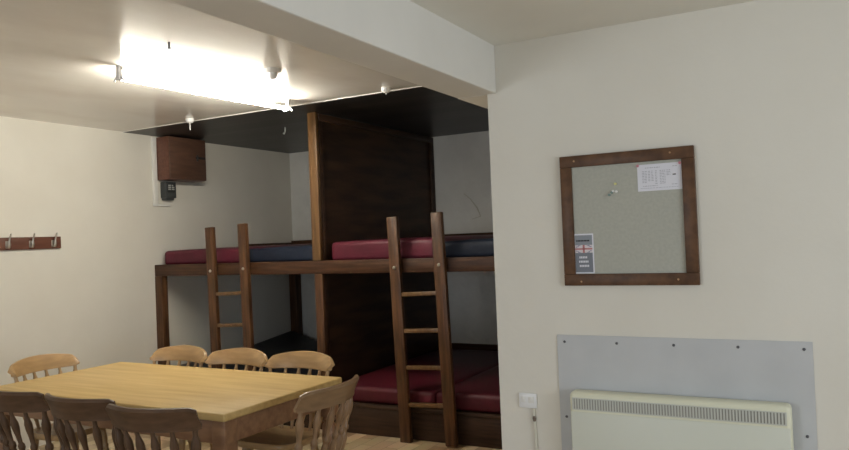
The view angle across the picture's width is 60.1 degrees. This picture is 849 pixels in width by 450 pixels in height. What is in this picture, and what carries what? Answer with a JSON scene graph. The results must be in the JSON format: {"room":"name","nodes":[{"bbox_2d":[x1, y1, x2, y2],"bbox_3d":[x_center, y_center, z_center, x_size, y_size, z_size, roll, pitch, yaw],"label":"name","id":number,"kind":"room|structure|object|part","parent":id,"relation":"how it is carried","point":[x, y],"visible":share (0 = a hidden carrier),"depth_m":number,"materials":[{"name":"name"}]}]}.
{"room":"hostel bunk room","nodes":[
{"label":"hostel bunk room","id":0,"kind":"room"},
{"bbox_2d":[0,116,292,449],"bbox_3d":[-3.920,0.433,4.274,0.150,2.596,10.064,-3,-1,28],"label":"wall","id":1,"kind":"structure","parent":0,"point":[91,298],"depth_m":6.37,"materials":[{"name":"paint"}]},
{"bbox_2d":[0,232,60,250],"bbox_3d":[-3.123,0.126,5.521,0.086,0.128,0.880,-3,-1,28],"label":"rail","id":2,"kind":"object","parent":1,"relation":"attached to","point":[11,243],"visible":1,"depth_m":5.67,"materials":[{"name":"brown wood"}]},
{"bbox_2d":[151,137,170,205],"bbox_3d":[-2.463,-0.493,6.854,0.025,0.636,0.192,-3,-1,28],"label":"panel","id":3,"kind":"object","parent":1,"relation":"attached to","point":[153,139],"visible":1,"depth_m":6.78,"materials":[{"name":"white plastic"}]},
{"bbox_2d":[160,182,175,200],"bbox_3d":[-2.404,-0.317,6.889,0.080,0.170,0.125,-3,-1,28],"label":"meter","id":4,"kind":"object","parent":1,"relation":"attached to","point":[168,189],"visible":1,"depth_m":6.85,"materials":[{"name":"grey plastic"}]},
{"bbox_2d":[156,136,205,182],"bbox_3d":[-2.305,-0.619,6.968,0.206,0.398,0.450,-3,-1,28],"label":"upper cabinet","id":5,"kind":"object","parent":1,"relation":"attached to","point":[179,159],"visible":1,"depth_m":6.85,"materials":[{"name":"brown wood"}]},
{"bbox_2d":[124,86,422,131],"bbox_3d":[-0.900,-0.915,5.547,4.054,0.004,0.007,-3,-1,28],"label":"trim","id":6,"kind":"structure","parent":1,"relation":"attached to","point":[418,86],"depth_m":5.68,"materials":[{"name":"white"}]},
{"bbox_2d":[0,0,488,152],"bbox_3d":[-2.128,-0.953,3.293,4.054,0.105,9.764,-3,-1,28],"label":"ceiling","id":7,"kind":"structure","parent":0,"point":[59,59],"depth_m":4.65,"materials":[{"name":"white paint"}]},
{"bbox_2d":[185,118,193,129],"bbox_3d":[-1.919,-0.824,6.000,0.067,0.089,0.067,-3,-1,28],"label":"pull cord switch","id":8,"kind":"object","parent":7,"relation":"attached to","point":[188,120],"visible":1,"depth_m":5.98,"materials":[{"name":"white plastic"}]},
{"bbox_2d":[113,65,292,111],"bbox_3d":[-1.364,-0.864,4.748,0.090,0.094,1.411,-3,-1,32],"label":"fluorescent light","id":9,"kind":"object","parent":7,"relation":"attached to","point":[119,68],"visible":1,"depth_m":4.62,"materials":[{"name":"white"}]},
{"bbox_2d":[264,67,280,79],"bbox_3d":[-0.912,-0.905,4.400,0.104,0.062,0.104,-3,-1,28],"label":"detector","id":10,"kind":"object","parent":7,"relation":"attached to","point":[272,72],"visible":1,"depth_m":4.37,"materials":[{"name":"white plastic"}]},
{"bbox_2d":[167,0,495,108],"bbox_3d":[-0.262,-0.823,2.280,0.182,0.549,9.764,-3,-1,28],"label":"beam","id":11,"kind":"structure","parent":7,"relation":"attached to","point":[401,39],"depth_m":2.36,"materials":[{"name":"paint"}]},
{"bbox_2d":[381,87,390,94],"bbox_3d":[-0.267,-0.927,5.085,0.067,0.046,0.067,-3,-1,28],"label":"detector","id":12,"kind":"object","parent":7,"relation":"attached to","point":[386,90],"visible":1,"depth_m":5.06,"materials":[{"name":"white plastic"}]},
{"bbox_2d":[27,425,501,449],"bbox_3d":[-0.454,1.620,2.397,7.924,0.120,10.064,-3,-1,28],"label":"floor","id":13,"kind":"structure","parent":0,"point":[355,441],"depth_m":5.45,"materials":[{"name":"brown wood"}]},
{"bbox_2d":[0,391,53,449],"bbox_3d":[-1.783,1.187,3.469,0.444,0.894,0.476,-3,-1,29],"label":"dining chair","id":14,"kind":"object","parent":13,"relation":"on","point":[25,403],"visible":0.99,"depth_m":3.27,"materials":[{"name":"brown wood"}]},
{"bbox_3d":[-1.989,1.019,3.472,0.098,0.366,0.041,-2,-1,-29],"label":"post","id":15,"kind":"part","parent":14,"relation":"part of","materials":[{"name":"brown wood"}]},
{"bbox_3d":[-1.883,0.790,3.326,0.444,0.098,0.132,-3,-1,29],"label":"crest rail","id":16,"kind":"part","parent":14,"relation":"part of","materials":[{"name":"brown wood"}]},
{"bbox_3d":[-1.688,1.004,3.301,0.039,0.366,0.098,-2,-1,0],"label":"post","id":17,"kind":"part","parent":14,"relation":"part of","materials":[{"name":"brown wood"}]},
{"bbox_2d":[7,354,108,449],"bbox_3d":[-2.197,1.234,4.456,0.476,0.867,0.471,-3,-1,25],"label":"dining chair","id":18,"kind":"object","parent":13,"relation":"on","point":[32,364],"visible":0.34,"depth_m":4.50,"materials":[{"name":"brown wood"}]},
{"bbox_3d":[-2.368,0.856,4.536,0.132,0.095,0.471,-3,-1,25],"label":"crest rail","id":19,"kind":"part","parent":18,"relation":"part of","materials":[{"name":"brown wood"}]},
{"bbox_3d":[-2.143,1.233,4.430,0.356,0.036,0.390,-3,-1,25],"label":"seat","id":20,"kind":"part","parent":18,"relation":"part of","materials":[{"name":"brown wood"}]},
{"bbox_3d":[-1.946,1.448,4.510,0.087,0.420,0.044,-2,-1,-20],"label":"leg","id":21,"kind":"part","parent":18,"relation":"part of","materials":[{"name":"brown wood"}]},
{"bbox_2d":[44,393,117,449],"bbox_3d":[-1.385,1.167,3.253,0.444,0.894,0.476,-3,-1,27],"label":"dining chair","id":22,"kind":"object","parent":13,"relation":"on","point":[66,409],"visible":0.93,"depth_m":3.06,"materials":[{"name":"brown wood"}]},
{"bbox_3d":[-1.591,0.999,3.249,0.098,0.366,0.041,-2,-1,-31],"label":"post","id":23,"kind":"part","parent":22,"relation":"part of","materials":[{"name":"brown wood"}]},
{"bbox_3d":[-1.481,0.770,3.107,0.444,0.098,0.132,-3,-1,27],"label":"crest rail","id":24,"kind":"part","parent":22,"relation":"part of","materials":[{"name":"brown wood"}]},
{"bbox_3d":[-1.284,0.984,3.089,0.039,0.366,0.098,-2,-1,-2],"label":"post","id":25,"kind":"part","parent":22,"relation":"part of","materials":[{"name":"brown wood"}]},
{"bbox_2d":[105,403,201,449],"bbox_3d":[-1.004,1.148,3.009,0.444,0.894,0.476,-3,-1,20],"label":"dining chair","id":26,"kind":"object","parent":13,"relation":"on","point":[152,421],"visible":1,"depth_m":2.81,"materials":[{"name":"brown wood"}]},
{"bbox_3d":[-1.207,0.979,2.981,0.098,0.366,0.041,-2,-1,-38],"label":"post","id":27,"kind":"part","parent":26,"relation":"part of","materials":[{"name":"brown wood"}]},
{"bbox_3d":[-1.080,0.750,2.855,0.444,0.098,0.132,-3,-1,20],"label":"crest rail","id":28,"kind":"part","parent":26,"relation":"part of","materials":[{"name":"brown wood"}]},
{"bbox_3d":[-0.884,0.964,2.860,0.039,0.366,0.098,-2,-1,-9],"label":"post","id":29,"kind":"part","parent":26,"relation":"part of","materials":[{"name":"brown wood"}]},
{"bbox_2d":[122,345,207,449],"bbox_3d":[-1.618,1.212,4.544,0.471,0.867,0.476,-3,-1,27],"label":"dining chair","id":30,"kind":"object","parent":13,"relation":"on","point":[190,353],"visible":0.26,"depth_m":4.73,"materials":[{"name":"brown wood"}]},
{"bbox_3d":[-1.554,0.826,4.703,0.471,0.095,0.132,-3,-1,27],"label":"crest rail","id":31,"kind":"part","parent":30,"relation":"part of","materials":[{"name":"brown wood"}]},
{"bbox_2d":[0,362,341,449],"bbox_3d":[-1.428,1.247,4.029,1.790,0.760,0.888,-3,-1,29],"label":"dining table","id":32,"kind":"object","parent":13,"relation":"on","point":[231,406],"visible":0.63,"depth_m":3.80,"materials":[{"name":"brown wood"}]},
{"bbox_3d":[-2.346,1.303,4.098,0.082,0.724,0.082,-3,-1,29],"label":"leg","id":33,"kind":"part","parent":32,"relation":"part of","materials":[{"name":"brown wood"}]},
{"bbox_3d":[-0.885,1.230,3.284,0.082,0.724,0.082,-3,-1,29],"label":"leg","id":34,"kind":"part","parent":32,"relation":"part of","materials":[{"name":"brown wood"}]},
{"bbox_3d":[-0.509,1.226,3.959,0.082,0.724,0.082,-3,-1,29],"label":"leg","id":35,"kind":"part","parent":32,"relation":"part of","materials":[{"name":"brown wood"}]},
{"bbox_2d":[177,348,267,449],"bbox_3d":[-1.192,1.191,4.315,0.471,0.867,0.476,-3,-1,27],"label":"dining chair","id":36,"kind":"object","parent":13,"relation":"on","point":[256,358],"visible":0.23,"depth_m":4.50,"materials":[{"name":"brown wood"}]},
{"bbox_3d":[-1.410,1.421,4.211,0.088,0.420,0.042,-2,-1,-17],"label":"leg","id":37,"kind":"part","parent":36,"relation":"part of","materials":[{"name":"brown wood"}]},
{"bbox_3d":[-1.128,0.804,4.474,0.471,0.095,0.132,-3,-1,27],"label":"crest rail","id":38,"kind":"part","parent":36,"relation":"part of","materials":[{"name":"brown wood"}]},
{"bbox_2d":[205,223,253,370],"bbox_3d":[-1.646,0.837,6.238,0.528,1.689,0.078,-3,-1,28],"label":"ladder","id":39,"kind":"object","parent":13,"relation":"on","point":[210,236],"visible":0.59,"depth_m":6.21,"materials":[{"name":"brown wood"}]},
{"bbox_2d":[238,351,334,449],"bbox_3d":[-0.769,1.170,4.083,0.471,0.867,0.476,-3,-1,27],"label":"dining chair","id":40,"kind":"object","parent":13,"relation":"on","point":[281,437],"visible":0.48,"depth_m":4.12,"materials":[{"name":"brown wood"}]},
{"bbox_3d":[-0.797,1.171,4.030,0.390,0.036,0.356,-3,-1,27],"label":"seat","id":41,"kind":"part","parent":40,"relation":"part of","materials":[{"name":"brown wood"}]},
{"bbox_3d":[-0.706,0.783,4.242,0.471,0.095,0.132,-3,-1,27],"label":"crest rail","id":42,"kind":"part","parent":40,"relation":"part of","materials":[{"name":"brown wood"}]},
{"bbox_3d":[-0.568,0.984,4.088,0.099,0.343,0.040,-2,-1,-30],"label":"post","id":43,"kind":"part","parent":40,"relation":"part of","materials":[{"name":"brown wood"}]},
{"bbox_2d":[293,375,358,449],"bbox_3d":[-0.544,1.149,3.383,0.476,0.867,0.471,-3,-1,26],"label":"dining chair","id":44,"kind":"object","parent":13,"relation":"on","point":[331,396],"visible":1,"depth_m":3.25,"materials":[{"name":"brown wood"}]},
{"bbox_3d":[-0.546,0.968,3.177,0.040,0.343,0.099,-2,-1,-31],"label":"post","id":45,"kind":"part","parent":44,"relation":"part of","materials":[{"name":"brown wood"}]},
{"bbox_3d":[-0.406,0.755,3.313,0.132,0.095,0.471,-3,-1,26],"label":"crest rail","id":46,"kind":"part","parent":44,"relation":"part of","materials":[{"name":"brown wood"}]},
{"bbox_3d":[-0.381,0.967,3.507,0.099,0.343,0.039,-2,-1,-4],"label":"post","id":47,"kind":"part","parent":44,"relation":"part of","materials":[{"name":"brown wood"}]},
{"bbox_2d":[155,112,501,448],"bbox_3d":[-0.168,0.349,6.638,4.185,2.540,2.021,-3,-1,28],"label":"bunk bed","id":48,"kind":"object","parent":13,"relation":"on","point":[361,175],"visible":0.36,"depth_m":6.32,"materials":[{"name":"brown wood"}]},
{"bbox_3d":[-2.402,1.091,6.749,0.090,1.243,0.070,-3,-1,28],"label":"corner post","id":49,"kind":"part","parent":48,"relation":"part of","materials":[{"name":"brown wood"}]},
{"bbox_2d":[165,244,311,263],"bbox_3d":[-1.530,0.277,7.377,0.980,0.148,1.899,-3,-1,28],"label":"mattress","id":50,"kind":"object","parent":48,"relation":"on","point":[225,254],"visible":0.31,"depth_m":6.59,"materials":[{"name":"red plastic"}]},
{"bbox_2d":[176,331,316,369],"bbox_3d":[-1.548,1.322,7.381,0.935,0.260,1.829,-3,-1,28],"label":"mattress","id":51,"kind":"object","parent":48,"relation":"on","point":[290,341],"visible":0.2,"depth_m":7.78,"materials":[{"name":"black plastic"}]},
{"bbox_3d":[-1.712,0.245,8.175,0.018,0.085,0.738,-3,-1,28],"label":"wall rail","id":52,"kind":"part","parent":48,"relation":"part of","materials":[{"name":"brown wood"}]},
{"bbox_2d":[249,245,312,261],"bbox_3d":[-0.757,0.242,6.957,0.768,0.140,1.899,-3,-1,28],"label":"mattress","id":53,"kind":"object","parent":48,"relation":"on","point":[300,252],"visible":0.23,"depth_m":6.12,"materials":[{"name":"blue plastic"}]},
{"bbox_2d":[256,367,317,374],"bbox_3d":[-0.769,1.329,6.938,0.835,0.167,1.864,-3,-1,28],"label":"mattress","id":54,"kind":"object","parent":48,"relation":"on","point":[304,371],"visible":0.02,"depth_m":6.31,"materials":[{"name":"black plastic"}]},
{"bbox_3d":[-1.480,0.940,8.448,0.100,1.063,0.097,-3,-1,28],"label":"corner post","id":55,"kind":"part","parent":48,"relation":"part of","materials":[{"name":"brown wood"}]},
{"bbox_3d":[-1.635,1.556,6.311,1.817,0.236,0.036,-3,-1,28],"label":"board","id":56,"kind":"part","parent":48,"relation":"part of","materials":[{"name":"brown wood"}]},
{"bbox_3d":[-0.725,0.204,8.074,1.849,0.124,0.027,-3,-1,28],"label":"wall rail","id":57,"kind":"part","parent":48,"relation":"part of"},
{"bbox_3d":[-0.878,-0.309,5.895,0.082,1.192,0.040,-3,-1,28],"label":"partition post","id":58,"kind":"part","parent":48,"relation":"part of","materials":[{"name":"brown wood"}]},
{"bbox_3d":[-0.816,1.011,5.869,0.078,1.243,0.038,-3,-1,28],"label":"partition post","id":59,"kind":"part","parent":48,"relation":"part of","materials":[{"name":"brown wood"}]},
{"bbox_3d":[-0.637,0.329,5.777,4.185,0.104,0.050,-3,-1,28],"label":"rail","id":60,"kind":"part","parent":48,"relation":"part of","materials":[{"name":"brown wood"}]},
{"bbox_3d":[-0.353,0.362,6.781,0.024,2.533,1.945,-3,-1,28],"label":"partition panel","id":61,"kind":"part","parent":48,"relation":"part of","materials":[{"name":"brown wood"}]},
{"bbox_2d":[332,235,492,259],"bbox_3d":[0.115,0.185,6.483,0.950,0.168,1.899,-3,-1,28],"label":"mattress","id":62,"kind":"object","parent":48,"relation":"on","point":[415,247],"visible":0.46,"depth_m":5.68,"materials":[{"name":"red plastic"}]},
{"bbox_3d":[0.246,1.463,5.289,2.268,0.236,0.036,-3,-1,28],"label":"board","id":63,"kind":"part","parent":48,"relation":"part of","materials":[{"name":"brown wood"}]},
{"bbox_2d":[342,349,498,404],"bbox_3d":[0.114,1.301,6.442,0.936,0.134,1.902,-3,-1,28],"label":"mattress","id":64,"kind":"object","parent":48,"relation":"on","point":[378,386],"visible":0.45,"depth_m":5.97,"materials":[{"name":"plastic"}]},
{"bbox_2d":[436,365,500,413],"bbox_3d":[0.941,1.258,5.992,0.936,0.139,1.902,-3,-1,28],"label":"mattress","id":65,"kind":"object","parent":48,"relation":"on","point":[480,392],"visible":0.21,"depth_m":5.30,"materials":[{"name":"plastic"}]},
{"bbox_3d":[1.133,0.111,7.064,2.288,0.124,0.027,-3,-1,28],"label":"wall rail","id":66,"kind":"part","parent":48,"relation":"part of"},
{"bbox_2d":[445,238,493,256],"bbox_3d":[0.934,0.158,6.038,0.895,0.140,1.899,-3,-1,28],"label":"mattress","id":67,"kind":"object","parent":48,"relation":"on","point":[472,247],"visible":0.1,"depth_m":5.29,"materials":[{"name":"blue plastic"}]},
{"bbox_3d":[1.168,1.240,7.051,2.312,0.145,0.027,-3,-1,28],"label":"wall rail","id":68,"kind":"part","parent":48,"relation":"part of","materials":[{"name":"brown wood"}]},
{"bbox_2d":[386,212,458,446],"bbox_3d":[-0.021,0.757,5.355,0.528,1.689,0.078,-3,-1,28],"label":"ladder","id":69,"kind":"object","parent":13,"relation":"on","point":[443,330],"visible":1,"depth_m":5.31,"materials":[{"name":"brown wood"}]},
{"bbox_2d":[289,131,497,344],"bbox_3d":[0.413,0.313,7.561,4.331,2.596,0.150,-3,-1,28],"label":"wall","id":70,"kind":"structure","parent":0,"point":[461,161],"depth_m":7.50,"materials":[{"name":"paint"}]},
{"bbox_2d":[464,194,480,218],"bbox_3d":[0.485,-0.192,7.432,0.183,0.271,0.014,-3,-1,28],"label":"crack","id":71,"kind":"object","parent":70,"relation":"attached to","point":[464,194],"visible":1,"depth_m":7.41,"materials":[{"name":"beige"}]},
{"bbox_2d":[410,0,755,45],"bbox_3d":[0.378,-0.871,-0.278,3.395,0.100,5.880,-3,-1,28],"label":"ceiling","id":72,"kind":"structure","parent":0,"point":[496,22],"depth_m":2.69,"materials":[{"name":"paint"}]},
{"bbox_2d":[487,0,848,449],"bbox_3d":[1.841,0.168,2.358,3.433,2.596,0.140,-3,-1,28],"label":"wall","id":73,"kind":"structure","parent":0,"point":[759,89],"depth_m":2.71,"materials":[{"name":"paint"}]},
{"bbox_2d":[519,393,536,407],"bbox_3d":[0.428,0.728,3.040,0.078,0.060,0.012,-3,-1,28],"label":"switch","id":74,"kind":"object","parent":73,"relation":"attached to","point":[527,400],"visible":1,"depth_m":3.04,"materials":[{"name":"white plastic"}]},
{"bbox_2d":[533,409,537,449],"bbox_3d":[0.543,1.026,2.968,0.208,0.544,0.015,-3,-1,34],"label":"power cable","id":75,"kind":"object","parent":74,"relation":"hanging from","point":[534,416],"visible":1,"depth_m":3.02,"materials":[{"name":"beige plastic"}]},
{"bbox_2d":[559,145,700,285],"bbox_3d":[0.783,-0.026,2.837,0.514,0.518,0.026,-3,-1,28],"label":"notice board","id":76,"kind":"object","parent":73,"relation":"attached to","point":[644,237],"visible":1,"depth_m":2.83,"materials":[{"name":"fabric"}]},
{"bbox_2d":[574,233,594,273],"bbox_3d":[0.635,0.114,2.918,0.079,0.158,0.002,-3,-1,28],"label":"leaflet","id":77,"kind":"object","parent":76,"relation":"attached to","point":[584,244],"visible":1,"depth_m":2.92,"materials":[{"name":"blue paper"}]},
{"bbox_3d":[0.632,0.060,2.919,0.070,0.039,0.001,-3,-1,28],"label":"header panel","id":78,"kind":"part","parent":77,"relation":"part of","materials":[{"name":"grey paper"}]},
{"bbox_3d":[0.636,0.149,2.917,0.070,0.077,0.001,-3,-1,28],"label":"panel","id":79,"kind":"part","parent":77,"relation":"part of","materials":[{"name":"grey paper"}]},
{"bbox_3d":[0.786,-0.026,2.843,0.474,0.478,0.011,-3,-1,28],"label":"felt panel","id":80,"kind":"part","parent":76,"relation":"part of","materials":[{"name":"beige fabric"}]},
{"bbox_2d":[636,161,681,191],"bbox_3d":[0.888,-0.183,2.775,0.165,0.103,0.009,-3,-1,28],"label":"paper notice","id":81,"kind":"object","parent":76,"relation":"attached to","point":[660,176],"visible":1,"depth_m":2.78,"materials":[{"name":"white paper"}]},
{"bbox_2d":[557,335,817,449],"bbox_3d":[0.964,0.965,2.753,0.919,1.079,0.009,-3,-1,28],"label":"panel","id":82,"kind":"object","parent":73,"relation":"attached to","point":[755,370],"visible":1,"depth_m":2.73,"materials":[{"name":"grey"}]},
{"bbox_2d":[570,389,793,449],"bbox_3d":[0.938,0.943,2.717,0.782,0.612,0.078,-3,-1,28],"label":"heater","id":83,"kind":"object","parent":82,"relation":"attached to","point":[600,420],"visible":1,"depth_m":2.69,"materials":[{"name":"beige metal"}]},
{"bbox_2d":[572,397,786,425],"bbox_3d":[0.909,0.681,2.690,0.754,0.046,0.003,-3,-1,28],"label":"grille","id":84,"kind":"object","parent":83,"relation":"attached to","point":[715,413],"depth_m":2.67,"materials":[{"name":"grey metal"}]},
{"bbox_3d":[0.923,0.975,2.687,0.770,0.524,0.006,-3,-1,28],"label":"panel","id":85,"kind":"part","parent":83,"relation":"part of","materials":[{"name":"white metal"}]}
]}

